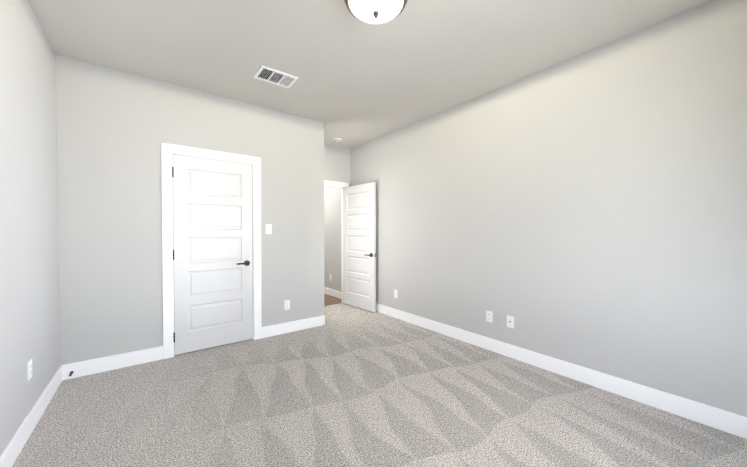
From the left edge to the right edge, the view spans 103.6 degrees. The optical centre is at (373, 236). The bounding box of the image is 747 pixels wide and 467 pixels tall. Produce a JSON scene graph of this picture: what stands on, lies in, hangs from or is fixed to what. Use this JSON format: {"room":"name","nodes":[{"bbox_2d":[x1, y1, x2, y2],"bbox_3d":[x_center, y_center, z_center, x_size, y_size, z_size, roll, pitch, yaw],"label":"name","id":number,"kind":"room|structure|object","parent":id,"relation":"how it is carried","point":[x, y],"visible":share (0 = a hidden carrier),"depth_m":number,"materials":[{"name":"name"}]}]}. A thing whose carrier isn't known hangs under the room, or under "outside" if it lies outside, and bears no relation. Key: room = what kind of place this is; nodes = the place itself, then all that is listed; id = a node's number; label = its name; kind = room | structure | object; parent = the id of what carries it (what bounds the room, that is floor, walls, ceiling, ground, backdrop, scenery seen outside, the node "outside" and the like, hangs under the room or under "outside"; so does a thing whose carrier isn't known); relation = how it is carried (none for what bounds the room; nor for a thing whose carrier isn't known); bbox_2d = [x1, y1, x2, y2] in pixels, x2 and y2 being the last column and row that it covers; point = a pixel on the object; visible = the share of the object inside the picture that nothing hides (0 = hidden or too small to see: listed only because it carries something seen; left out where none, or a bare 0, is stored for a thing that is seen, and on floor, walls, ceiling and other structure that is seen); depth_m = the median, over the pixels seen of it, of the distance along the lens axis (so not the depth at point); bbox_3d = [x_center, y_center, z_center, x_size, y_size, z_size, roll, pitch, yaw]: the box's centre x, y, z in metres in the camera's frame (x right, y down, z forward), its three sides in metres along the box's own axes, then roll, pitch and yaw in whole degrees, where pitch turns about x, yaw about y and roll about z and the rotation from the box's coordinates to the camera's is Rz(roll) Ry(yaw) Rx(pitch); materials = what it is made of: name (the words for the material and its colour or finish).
{"room":"empty bedroom","nodes":[
{"label":"empty bedroom","id":0,"kind":"room"},
{"bbox_2d":[0,0,59,454],"bbox_3d":[-1.423,-0.131,0.780,0.100,2.750,4.400,-1,1,-37],"label":"wall","id":1,"kind":"structure","parent":0,"point":[29,295],"depth_m":1.84,"materials":[{"name":"grey paint"}]},
{"bbox_2d":[27,359,31,380],"bbox_3d":[-2.170,0.840,1.859,0.008,0.118,0.072,-1,1,-37],"label":"outlet","id":2,"kind":"object","parent":1,"relation":"attached to","point":[29,369],"visible":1,"depth_m":1.84,"materials":[{"name":"white plastic"}]},
{"bbox_2d":[0,365,61,466],"bbox_3d":[-1.378,1.178,0.832,0.015,0.132,4.200,-1,1,-37],"label":"baseboard","id":3,"kind":"structure","parent":1,"relation":"attached to","point":[10,453],"depth_m":1.81,"materials":[{"name":"white wood"}]},
{"bbox_2d":[56,54,323,364],"bbox_3d":[-1.735,-0.164,3.248,2.604,2.750,0.100,-1,1,-37],"label":"wall","id":4,"kind":"structure","parent":0,"point":[116,128],"depth_m":2.81,"materials":[{"name":"grey paint"}]},
{"bbox_2d":[60,346,162,380],"bbox_3d":[-2.372,1.153,2.706,0.712,0.132,0.015,-1,1,-37],"label":"baseboard","id":5,"kind":"structure","parent":4,"relation":"attached to","point":[98,365],"depth_m":2.68,"materials":[{"name":"white wood"}]},
{"bbox_2d":[161,143,261,358],"bbox_3d":[-1.746,0.177,3.244,0.810,2.069,0.100,-1,1,-37],"label":"door frame","id":6,"kind":"structure","parent":4,"relation":"attached to","point":[252,230],"depth_m":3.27,"materials":[{"name":"white wood"}]},
{"bbox_2d":[172,154,252,354],"bbox_3d":[-1.732,0.183,3.218,0.775,2.032,0.147,-1,1,-37],"label":"closet door","id":7,"kind":"structure","parent":4,"relation":"in","point":[212,253],"depth_m":3.18,"materials":[{"name":"white wood"}]},
{"bbox_2d":[266,224,271,233],"bbox_3d":[-1.261,-0.093,3.540,0.072,0.118,0.013,-1,1,-37],"label":"light switch","id":8,"kind":"object","parent":4,"relation":"attached to","point":[268,228],"visible":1,"depth_m":3.54,"materials":[{"name":"white plastic"}]},
{"bbox_2d":[284,300,289,309],"bbox_3d":[-1.084,0.855,3.691,0.072,0.118,0.008,-1,1,-37],"label":"outlet","id":9,"kind":"object","parent":4,"relation":"attached to","point":[286,304],"visible":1,"depth_m":3.69,"materials":[{"name":"white plastic"}]},
{"bbox_2d":[262,315,325,337],"bbox_3d":[-0.993,1.139,3.760,0.855,0.132,0.015,-1,1,-37],"label":"baseboard","id":10,"kind":"structure","parent":4,"relation":"attached to","point":[283,328],"depth_m":3.73,"materials":[{"name":"white wood"}]},
{"bbox_2d":[324,294,341,305],"bbox_3d":[-2.112,1.209,5.852,2.245,0.056,2.835,-1,1,-37],"label":"floor","id":11,"kind":"structure","parent":0,"point":[330,300],"depth_m":5.47,"materials":[{"name":"brown wood"}]},
{"bbox_2d":[324,144,350,186],"bbox_3d":[-0.835,-0.188,5.031,0.991,2.750,0.100,-1,1,-37],"label":"wall","id":12,"kind":"structure","parent":0,"point":[337,164],"depth_m":5.11,"materials":[{"name":"grey paint"}]},
{"bbox_2d":[324,180,348,302],"bbox_3d":[-0.872,0.116,5.007,1.003,2.143,0.132,-1,1,-37],"label":"door frame","id":13,"kind":"structure","parent":12,"relation":"attached to","point":[341,188],"depth_m":5.24,"materials":[{"name":"white wood"}]},
{"bbox_2d":[343,182,375,311],"bbox_3d":[-0.254,0.160,4.897,0.147,2.032,0.826,-1,1,-42],"label":"entry door","id":14,"kind":"structure","parent":13,"relation":"attached to","point":[359,246],"depth_m":4.84,"materials":[{"name":"white wood"}]},
{"bbox_2d":[28,0,710,148],"bbox_3d":[-1.104,-1.590,3.302,3.695,0.100,8.050,-1,1,-37],"label":"ceiling","id":15,"kind":"structure","parent":0,"point":[357,83],"depth_m":2.35,"materials":[{"name":"paint"}]},
{"bbox_2d":[254,65,297,88],"bbox_3d":[-0.934,-1.527,2.822,0.345,0.012,0.245,-1,1,-37],"label":"ceiling vent","id":16,"kind":"object","parent":15,"relation":"in","point":[274,76],"visible":1,"depth_m":2.81,"materials":[{"name":"white plastic"}]},
{"bbox_2d":[333,138,341,141],"bbox_3d":[-0.578,-1.538,4.694,0.136,0.040,0.136,-1,1,-37],"label":"smoke detector","id":17,"kind":"object","parent":15,"relation":"attached to","point":[337,139],"visible":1,"depth_m":4.65,"materials":[{"name":"white plastic"}]},
{"bbox_2d":[344,0,407,23],"bbox_3d":[0.014,-1.423,1.787,0.432,0.190,0.432,-1,1,-37],"label":"flush-mount ceiling light","id":18,"kind":"object","parent":15,"relation":"attached to","point":[375,11],"visible":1,"depth_m":1.78,"materials":[{"name":"white glass"}]},
{"bbox_2d":[12,303,746,466],"bbox_3d":[-0.243,1.255,2.214,3.695,0.060,5.215,-1,1,-37],"label":"floor carpet","id":19,"kind":"object","parent":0,"point":[346,385],"visible":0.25,"depth_m":2.04,"materials":[{"name":"grey carpet"}]},
{"bbox_2d":[324,0,746,416],"bbox_3d":[0.324,-0.179,4.413,0.100,2.750,8.050,-1,1,-37],"label":"wall","id":20,"kind":"structure","parent":0,"point":[588,209],"depth_m":2.38,"materials":[{"name":"grey paint"}]},
{"bbox_2d":[324,287,340,298],"bbox_3d":[-1.292,1.103,6.449,0.015,0.132,2.680,-1,1,-37],"label":"baseboard","id":21,"kind":"structure","parent":20,"relation":"attached to","point":[333,293],"depth_m":5.80,"materials":[{"name":"white wood"}]},
{"bbox_2d":[486,310,492,322],"bbox_3d":[1.237,0.853,3.143,0.008,0.118,0.072,-1,1,-37],"label":"outlet","id":22,"kind":"object","parent":20,"relation":"attached to","point":[489,316],"visible":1,"depth_m":3.14,"materials":[{"name":"white plastic"}]},
{"bbox_2d":[507,315,513,327],"bbox_3d":[1.373,0.855,2.957,0.018,0.118,0.072,-1,1,-37],"label":"outlet","id":23,"kind":"object","parent":20,"relation":"attached to","point":[510,321],"visible":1,"depth_m":2.96,"materials":[{"name":"white plastic"}]},
{"bbox_2d":[376,303,746,438],"bbox_3d":[1.123,1.145,3.292,0.015,0.132,5.070,-1,1,-37],"label":"baseboard","id":24,"kind":"structure","parent":20,"relation":"attached to","point":[720,419],"depth_m":2.36,"materials":[{"name":"white wood"}]}
]}

